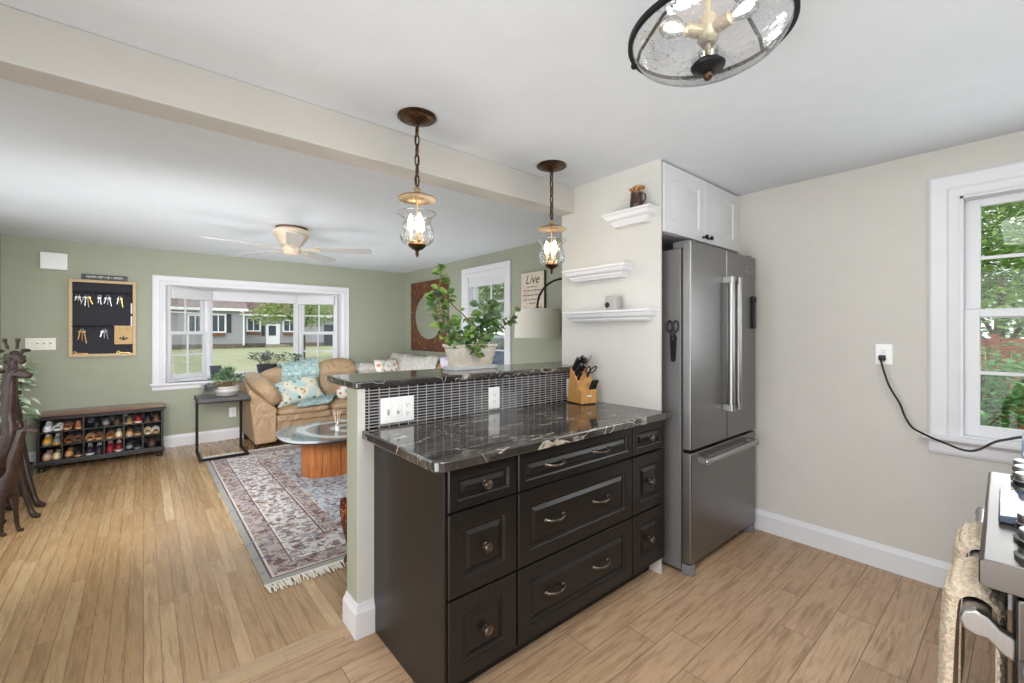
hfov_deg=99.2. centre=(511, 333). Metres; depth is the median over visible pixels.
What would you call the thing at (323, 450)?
coffee table
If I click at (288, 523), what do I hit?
area rug
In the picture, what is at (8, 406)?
statue
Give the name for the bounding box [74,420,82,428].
shoe
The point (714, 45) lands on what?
bulb
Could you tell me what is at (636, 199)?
pitcher
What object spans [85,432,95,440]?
sandal
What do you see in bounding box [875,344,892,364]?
wall outlet
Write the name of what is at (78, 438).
sandal
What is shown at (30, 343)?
switch plate
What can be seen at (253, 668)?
trim
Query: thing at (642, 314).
shelf
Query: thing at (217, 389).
pot
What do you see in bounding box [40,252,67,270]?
door chime
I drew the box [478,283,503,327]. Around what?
tree
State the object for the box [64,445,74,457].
shoe
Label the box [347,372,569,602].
wall
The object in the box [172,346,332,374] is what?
lawn
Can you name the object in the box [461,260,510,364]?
window
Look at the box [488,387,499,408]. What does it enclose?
wall outlet
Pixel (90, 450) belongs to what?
shoe
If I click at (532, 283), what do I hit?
wall sign
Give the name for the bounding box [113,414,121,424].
shoe
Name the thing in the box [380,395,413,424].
switch plate
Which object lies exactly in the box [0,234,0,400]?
wall
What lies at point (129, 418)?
shoe
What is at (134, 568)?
floor
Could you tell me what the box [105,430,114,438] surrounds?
sandal
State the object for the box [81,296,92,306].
bunch
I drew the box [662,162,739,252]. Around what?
upper cabinet
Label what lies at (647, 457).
base cabinet
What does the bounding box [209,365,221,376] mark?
planter
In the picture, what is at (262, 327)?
shutter
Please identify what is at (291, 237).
ceiling fan
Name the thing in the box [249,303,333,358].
tree
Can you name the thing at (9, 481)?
statue
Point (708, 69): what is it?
flush ceiling light
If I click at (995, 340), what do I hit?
fence
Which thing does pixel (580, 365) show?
kitchen knife
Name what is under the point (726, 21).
bulb
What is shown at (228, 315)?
shutter
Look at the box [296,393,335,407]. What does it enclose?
throw blanket
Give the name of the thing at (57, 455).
shoe
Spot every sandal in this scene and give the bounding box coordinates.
[53,423,63,430]
[62,422,73,429]
[64,435,74,442]
[73,434,82,442]
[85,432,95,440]
[95,431,102,439]
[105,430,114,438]
[133,428,141,434]
[144,426,151,433]
[152,426,159,432]
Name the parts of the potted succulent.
stem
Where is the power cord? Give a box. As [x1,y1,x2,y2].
[878,355,1021,451]
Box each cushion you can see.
[260,366,281,382]
[275,403,329,414]
[318,358,356,396]
[329,397,346,408]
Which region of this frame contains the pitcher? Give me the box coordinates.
[630,192,645,207]
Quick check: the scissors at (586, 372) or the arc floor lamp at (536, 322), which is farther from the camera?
the arc floor lamp at (536, 322)
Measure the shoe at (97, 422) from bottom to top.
0.063 m
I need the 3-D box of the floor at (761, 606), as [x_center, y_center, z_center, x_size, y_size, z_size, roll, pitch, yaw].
[0.456,1.360,1.113,4.574,0.060,2.750,0,0,-40]
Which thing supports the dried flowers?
in the pitcher
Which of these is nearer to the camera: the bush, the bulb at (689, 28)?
the bulb at (689, 28)
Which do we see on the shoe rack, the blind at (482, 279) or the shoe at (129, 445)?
the shoe at (129, 445)
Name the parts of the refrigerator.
door, freezer drawer, handle, handle, handle, door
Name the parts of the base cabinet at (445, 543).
panel, drawer, drawer, drawer, knob, knob, knob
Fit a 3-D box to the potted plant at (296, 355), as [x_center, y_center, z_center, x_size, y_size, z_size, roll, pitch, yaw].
[-3.080,0.432,6.216,0.185,0.305,0.148,0,0,14]
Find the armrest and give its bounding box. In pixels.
[243,372,281,405]
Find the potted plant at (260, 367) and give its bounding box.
[247,350,289,373]
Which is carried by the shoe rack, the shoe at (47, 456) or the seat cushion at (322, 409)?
the shoe at (47, 456)
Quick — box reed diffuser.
[333,410,340,431]
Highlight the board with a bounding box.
[69,279,135,356]
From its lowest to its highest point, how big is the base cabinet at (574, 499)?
0.864 m
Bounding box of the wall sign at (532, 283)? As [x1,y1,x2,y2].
[521,270,545,307]
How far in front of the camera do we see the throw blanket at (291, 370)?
5.61 m
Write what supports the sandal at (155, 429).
on the shoe rack
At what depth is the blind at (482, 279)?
5.34 m
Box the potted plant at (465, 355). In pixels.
[424,263,520,369]
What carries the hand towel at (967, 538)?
hanging from the range
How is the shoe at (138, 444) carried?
on the shoe rack
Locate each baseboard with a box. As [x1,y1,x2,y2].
[28,427,243,461]
[343,590,374,640]
[753,508,1010,609]
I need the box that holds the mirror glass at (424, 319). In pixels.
[416,295,442,338]
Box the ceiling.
[0,0,1023,272]
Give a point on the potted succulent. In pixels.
(226, 374)
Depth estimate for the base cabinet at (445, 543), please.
1.62 m
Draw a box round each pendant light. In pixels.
[397,107,436,256]
[537,160,566,273]
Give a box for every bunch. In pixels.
[77,329,86,342]
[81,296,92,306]
[100,329,108,338]
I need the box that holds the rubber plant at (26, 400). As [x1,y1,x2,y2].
[0,354,40,498]
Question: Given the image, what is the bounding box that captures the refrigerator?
[662,240,758,576]
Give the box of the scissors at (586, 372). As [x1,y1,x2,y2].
[585,366,596,376]
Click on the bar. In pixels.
(409, 377)
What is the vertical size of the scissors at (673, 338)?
0.232 m
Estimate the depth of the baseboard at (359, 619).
1.92 m
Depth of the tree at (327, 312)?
30.04 m
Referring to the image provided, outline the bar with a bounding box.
[327,361,572,388]
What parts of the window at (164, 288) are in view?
sash, flank frame, sill, sash, frame, flank frame, sash, sash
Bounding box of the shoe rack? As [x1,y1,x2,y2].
[33,402,165,472]
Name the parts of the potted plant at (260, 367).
pot, stem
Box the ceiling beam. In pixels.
[0,4,573,216]
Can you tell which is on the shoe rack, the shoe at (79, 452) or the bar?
the shoe at (79, 452)
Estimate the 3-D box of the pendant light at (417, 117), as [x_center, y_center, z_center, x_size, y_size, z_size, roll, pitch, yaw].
[-0.422,-0.650,1.938,0.172,0.626,0.172,0,0,-40]
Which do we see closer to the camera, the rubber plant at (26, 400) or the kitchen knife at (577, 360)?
the kitchen knife at (577, 360)
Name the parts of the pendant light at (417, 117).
bulb, rod, chain, bulb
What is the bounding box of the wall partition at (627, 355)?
[562,159,661,573]
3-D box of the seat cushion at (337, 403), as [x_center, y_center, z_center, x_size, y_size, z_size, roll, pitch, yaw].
[-2.270,0.925,5.847,0.500,0.135,0.720,0,0,-40]
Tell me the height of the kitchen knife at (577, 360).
0.092 m
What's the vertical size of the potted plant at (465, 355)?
0.595 m
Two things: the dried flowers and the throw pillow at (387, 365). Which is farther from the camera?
the throw pillow at (387, 365)
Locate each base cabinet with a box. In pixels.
[374,444,515,682]
[503,428,631,659]
[618,420,663,587]
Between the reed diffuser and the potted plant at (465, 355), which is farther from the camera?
the reed diffuser
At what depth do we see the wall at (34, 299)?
4.90 m
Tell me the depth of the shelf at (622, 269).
2.63 m
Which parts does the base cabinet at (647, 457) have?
drawer, drawer, drawer, knob, knob, knob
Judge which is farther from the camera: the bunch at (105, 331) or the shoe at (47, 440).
the bunch at (105, 331)
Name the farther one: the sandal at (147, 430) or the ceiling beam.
the sandal at (147, 430)
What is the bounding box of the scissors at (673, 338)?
[666,320,678,361]
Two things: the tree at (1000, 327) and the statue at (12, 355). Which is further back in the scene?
the tree at (1000, 327)
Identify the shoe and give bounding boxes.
[42,420,53,431]
[42,433,52,445]
[42,447,52,460]
[52,432,60,444]
[52,446,60,459]
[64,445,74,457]
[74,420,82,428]
[74,444,82,456]
[85,442,94,454]
[92,417,101,426]
[95,441,102,453]
[101,416,110,425]
[105,440,114,452]
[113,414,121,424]
[114,426,122,437]
[114,439,122,450]
[125,426,133,436]
[125,440,133,449]
[127,413,133,423]
[134,412,142,422]
[134,439,141,448]
[143,412,151,421]
[147,435,156,446]
[152,411,159,420]
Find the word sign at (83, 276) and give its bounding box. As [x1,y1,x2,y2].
[81,274,126,280]
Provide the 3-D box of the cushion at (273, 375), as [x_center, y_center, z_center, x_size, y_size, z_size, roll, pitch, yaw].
[-2.912,0.650,5.657,0.761,0.480,0.286,0,0,-40]
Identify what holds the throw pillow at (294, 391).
on the sofa at (262, 418)
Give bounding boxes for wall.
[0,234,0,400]
[1,235,403,451]
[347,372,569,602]
[404,131,1023,562]
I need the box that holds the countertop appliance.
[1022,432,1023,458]
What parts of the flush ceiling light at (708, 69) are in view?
arm, rod, arm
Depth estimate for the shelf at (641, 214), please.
2.46 m
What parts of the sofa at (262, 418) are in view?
arm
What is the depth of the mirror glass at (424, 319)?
6.45 m
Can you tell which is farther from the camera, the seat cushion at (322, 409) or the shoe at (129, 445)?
the seat cushion at (322, 409)
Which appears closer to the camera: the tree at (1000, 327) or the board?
the board
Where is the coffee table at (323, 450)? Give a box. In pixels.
[276,418,346,477]
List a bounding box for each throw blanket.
[277,357,319,384]
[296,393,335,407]
[355,353,440,372]
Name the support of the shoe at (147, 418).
on the shoe rack
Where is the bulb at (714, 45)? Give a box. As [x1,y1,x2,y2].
[698,43,718,57]
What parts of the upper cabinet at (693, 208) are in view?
door, door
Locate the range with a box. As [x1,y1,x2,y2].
[959,459,1023,682]
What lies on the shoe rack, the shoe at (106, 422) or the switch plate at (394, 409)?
the shoe at (106, 422)
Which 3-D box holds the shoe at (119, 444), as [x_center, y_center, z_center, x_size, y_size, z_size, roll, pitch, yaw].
[-4.151,1.173,4.604,0.070,0.101,0.235,0,0,-40]
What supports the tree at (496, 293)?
on the lawn
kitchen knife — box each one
[572,357,580,370]
[575,363,582,375]
[576,355,584,368]
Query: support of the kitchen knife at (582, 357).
in the knife block
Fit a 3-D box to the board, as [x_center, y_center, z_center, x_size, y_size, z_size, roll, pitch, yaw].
[-4.405,-0.159,4.700,0.528,0.813,0.067,0,0,-40]
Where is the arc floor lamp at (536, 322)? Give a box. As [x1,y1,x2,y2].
[514,278,561,337]
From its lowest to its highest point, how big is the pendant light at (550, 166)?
0.626 m
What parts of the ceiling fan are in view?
blade, blade, blade, blade arm, blade, blade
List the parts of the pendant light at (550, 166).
bulb, rod, chain, bulb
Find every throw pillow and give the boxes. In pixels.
[273,374,323,407]
[374,358,398,371]
[440,357,448,367]
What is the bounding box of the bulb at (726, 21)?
[712,0,760,32]
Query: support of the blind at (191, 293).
attached to the window at (164, 288)
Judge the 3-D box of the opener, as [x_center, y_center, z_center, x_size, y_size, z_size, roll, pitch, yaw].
[1.597,-0.136,2.877,0.039,0.212,0.024,0,0,-40]
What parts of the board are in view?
rod, rod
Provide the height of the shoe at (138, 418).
0.087 m
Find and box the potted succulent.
[199,365,247,395]
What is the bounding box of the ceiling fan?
[198,224,371,262]
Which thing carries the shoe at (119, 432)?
on the shoe rack
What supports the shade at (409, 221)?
on the pendant light at (417, 117)
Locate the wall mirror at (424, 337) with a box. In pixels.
[411,277,448,351]
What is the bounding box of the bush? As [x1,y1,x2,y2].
[980,341,1023,429]
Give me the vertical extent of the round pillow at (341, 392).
0.170 m
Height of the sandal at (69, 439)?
0.054 m
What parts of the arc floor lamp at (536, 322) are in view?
lamp shade, arm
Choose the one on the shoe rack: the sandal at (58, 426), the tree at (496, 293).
the sandal at (58, 426)
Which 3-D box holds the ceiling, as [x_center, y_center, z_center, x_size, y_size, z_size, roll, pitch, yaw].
[-1.060,-1.013,2.906,4.574,0.100,7.447,0,0,-40]
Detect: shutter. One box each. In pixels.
[227,314,230,332]
[261,325,264,335]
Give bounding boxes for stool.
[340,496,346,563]
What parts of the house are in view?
pane, pane, pane, pane, door, pane, door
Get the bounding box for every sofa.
[238,358,356,448]
[436,362,441,368]
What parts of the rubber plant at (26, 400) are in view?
stem, pot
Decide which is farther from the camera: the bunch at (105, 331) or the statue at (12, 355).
the bunch at (105, 331)
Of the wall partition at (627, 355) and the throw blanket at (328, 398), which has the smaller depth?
the wall partition at (627, 355)
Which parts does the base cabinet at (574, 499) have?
handle, handle, handle, drawer, drawer, drawer, handle, handle, handle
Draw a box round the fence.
[981,334,1023,428]
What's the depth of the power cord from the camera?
2.25 m
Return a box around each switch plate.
[25,338,55,349]
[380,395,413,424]
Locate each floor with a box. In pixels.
[0,437,346,682]
[242,528,1010,682]
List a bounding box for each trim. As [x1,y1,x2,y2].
[199,622,350,682]
[357,389,373,603]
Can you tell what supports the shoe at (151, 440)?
on the shoe rack
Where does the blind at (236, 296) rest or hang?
attached to the window at (164, 288)
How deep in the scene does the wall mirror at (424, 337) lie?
6.45 m
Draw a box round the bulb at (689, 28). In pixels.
[659,14,702,38]
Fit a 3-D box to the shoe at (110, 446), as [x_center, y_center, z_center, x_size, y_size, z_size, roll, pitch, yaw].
[-4.203,1.170,4.560,0.070,0.108,0.235,0,0,-40]
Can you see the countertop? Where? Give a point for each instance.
(454, 443)
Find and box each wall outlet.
[229,407,235,416]
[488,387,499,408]
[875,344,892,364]
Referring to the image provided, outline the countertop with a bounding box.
[362,401,670,472]
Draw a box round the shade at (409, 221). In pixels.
[398,213,435,245]
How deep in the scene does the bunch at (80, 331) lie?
4.58 m
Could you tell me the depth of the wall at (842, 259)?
2.59 m
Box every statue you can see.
[0,338,45,509]
[0,359,40,522]
[0,419,38,536]
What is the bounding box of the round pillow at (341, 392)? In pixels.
[336,386,346,398]
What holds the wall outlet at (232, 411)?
attached to the wall at (34, 299)
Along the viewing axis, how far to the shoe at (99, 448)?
4.44 m
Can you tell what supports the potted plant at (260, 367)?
on the window at (164, 288)
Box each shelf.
[562,262,633,282]
[563,308,659,322]
[601,203,658,228]
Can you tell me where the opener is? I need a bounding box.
[751,296,755,328]
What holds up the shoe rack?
on the floor at (134, 568)
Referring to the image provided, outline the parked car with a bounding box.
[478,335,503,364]
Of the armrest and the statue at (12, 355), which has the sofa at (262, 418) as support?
the armrest
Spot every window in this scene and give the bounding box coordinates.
[150,275,348,390]
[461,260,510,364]
[922,161,1023,463]
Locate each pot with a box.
[213,385,239,394]
[442,343,497,366]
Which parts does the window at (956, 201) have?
sill, sash, sash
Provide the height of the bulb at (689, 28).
0.053 m
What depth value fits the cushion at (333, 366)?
5.88 m
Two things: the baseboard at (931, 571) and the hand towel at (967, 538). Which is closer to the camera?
the hand towel at (967, 538)
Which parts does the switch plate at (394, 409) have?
rocker frame, rocker frame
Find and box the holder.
[605,296,620,309]
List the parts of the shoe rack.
frame, molding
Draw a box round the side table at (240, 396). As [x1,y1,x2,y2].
[194,392,250,461]
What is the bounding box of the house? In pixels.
[171,298,333,349]
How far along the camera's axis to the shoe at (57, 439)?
4.25 m
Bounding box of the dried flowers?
[629,185,644,192]
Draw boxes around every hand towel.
[937,557,1007,682]
[951,521,982,682]
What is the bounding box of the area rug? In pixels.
[201,444,346,592]
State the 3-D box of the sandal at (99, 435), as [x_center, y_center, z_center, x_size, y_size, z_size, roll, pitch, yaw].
[-4.265,1.055,4.507,0.074,0.054,0.235,0,0,-40]
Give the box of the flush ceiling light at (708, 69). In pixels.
[628,0,800,86]
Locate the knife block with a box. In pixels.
[567,367,596,404]
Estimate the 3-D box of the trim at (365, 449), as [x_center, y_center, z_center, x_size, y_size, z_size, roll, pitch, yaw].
[-0.647,0.787,1.931,0.074,1.085,0.008,0,0,-40]
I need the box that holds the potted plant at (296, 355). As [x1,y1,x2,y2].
[288,353,301,360]
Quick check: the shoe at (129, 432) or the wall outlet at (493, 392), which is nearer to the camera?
the wall outlet at (493, 392)
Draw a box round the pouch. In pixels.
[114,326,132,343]
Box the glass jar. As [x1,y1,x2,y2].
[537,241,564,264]
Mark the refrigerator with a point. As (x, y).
(708, 392)
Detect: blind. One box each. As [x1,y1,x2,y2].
[171,287,211,300]
[212,291,295,303]
[297,296,334,304]
[469,273,503,287]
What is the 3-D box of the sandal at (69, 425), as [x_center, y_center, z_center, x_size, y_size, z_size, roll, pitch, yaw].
[-4.440,0.922,4.359,0.074,0.054,0.235,0,0,-40]
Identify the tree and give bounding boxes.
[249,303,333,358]
[305,305,333,326]
[478,283,503,323]
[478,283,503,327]
[981,201,1023,322]
[981,278,1023,417]
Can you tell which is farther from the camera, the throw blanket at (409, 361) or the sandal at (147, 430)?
the throw blanket at (409, 361)
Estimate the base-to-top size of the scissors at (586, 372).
0.078 m
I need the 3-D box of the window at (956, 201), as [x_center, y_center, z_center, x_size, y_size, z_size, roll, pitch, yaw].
[2.570,-0.092,1.992,0.210,1.445,1.002,0,0,-40]
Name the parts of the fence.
post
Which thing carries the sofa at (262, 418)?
on the floor at (134, 568)
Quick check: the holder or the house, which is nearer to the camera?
the holder
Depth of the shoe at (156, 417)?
4.73 m
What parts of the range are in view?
handle, control panel, knob, knob, oven door, knob, knob, knob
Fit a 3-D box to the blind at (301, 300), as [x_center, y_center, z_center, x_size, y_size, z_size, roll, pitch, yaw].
[-2.867,-0.480,6.378,0.540,0.125,0.060,0,0,-1]
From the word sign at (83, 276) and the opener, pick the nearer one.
the opener
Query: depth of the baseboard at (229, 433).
5.26 m
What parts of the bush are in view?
stem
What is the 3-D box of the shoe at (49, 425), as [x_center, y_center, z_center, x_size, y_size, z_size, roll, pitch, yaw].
[-4.543,0.906,4.272,0.070,0.087,0.235,0,0,-40]
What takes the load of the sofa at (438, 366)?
on the floor at (134, 568)
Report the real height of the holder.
0.083 m
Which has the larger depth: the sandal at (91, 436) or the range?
the sandal at (91, 436)
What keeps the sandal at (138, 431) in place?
on the shoe rack
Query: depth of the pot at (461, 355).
2.52 m
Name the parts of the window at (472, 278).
sash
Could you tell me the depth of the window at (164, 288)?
5.66 m

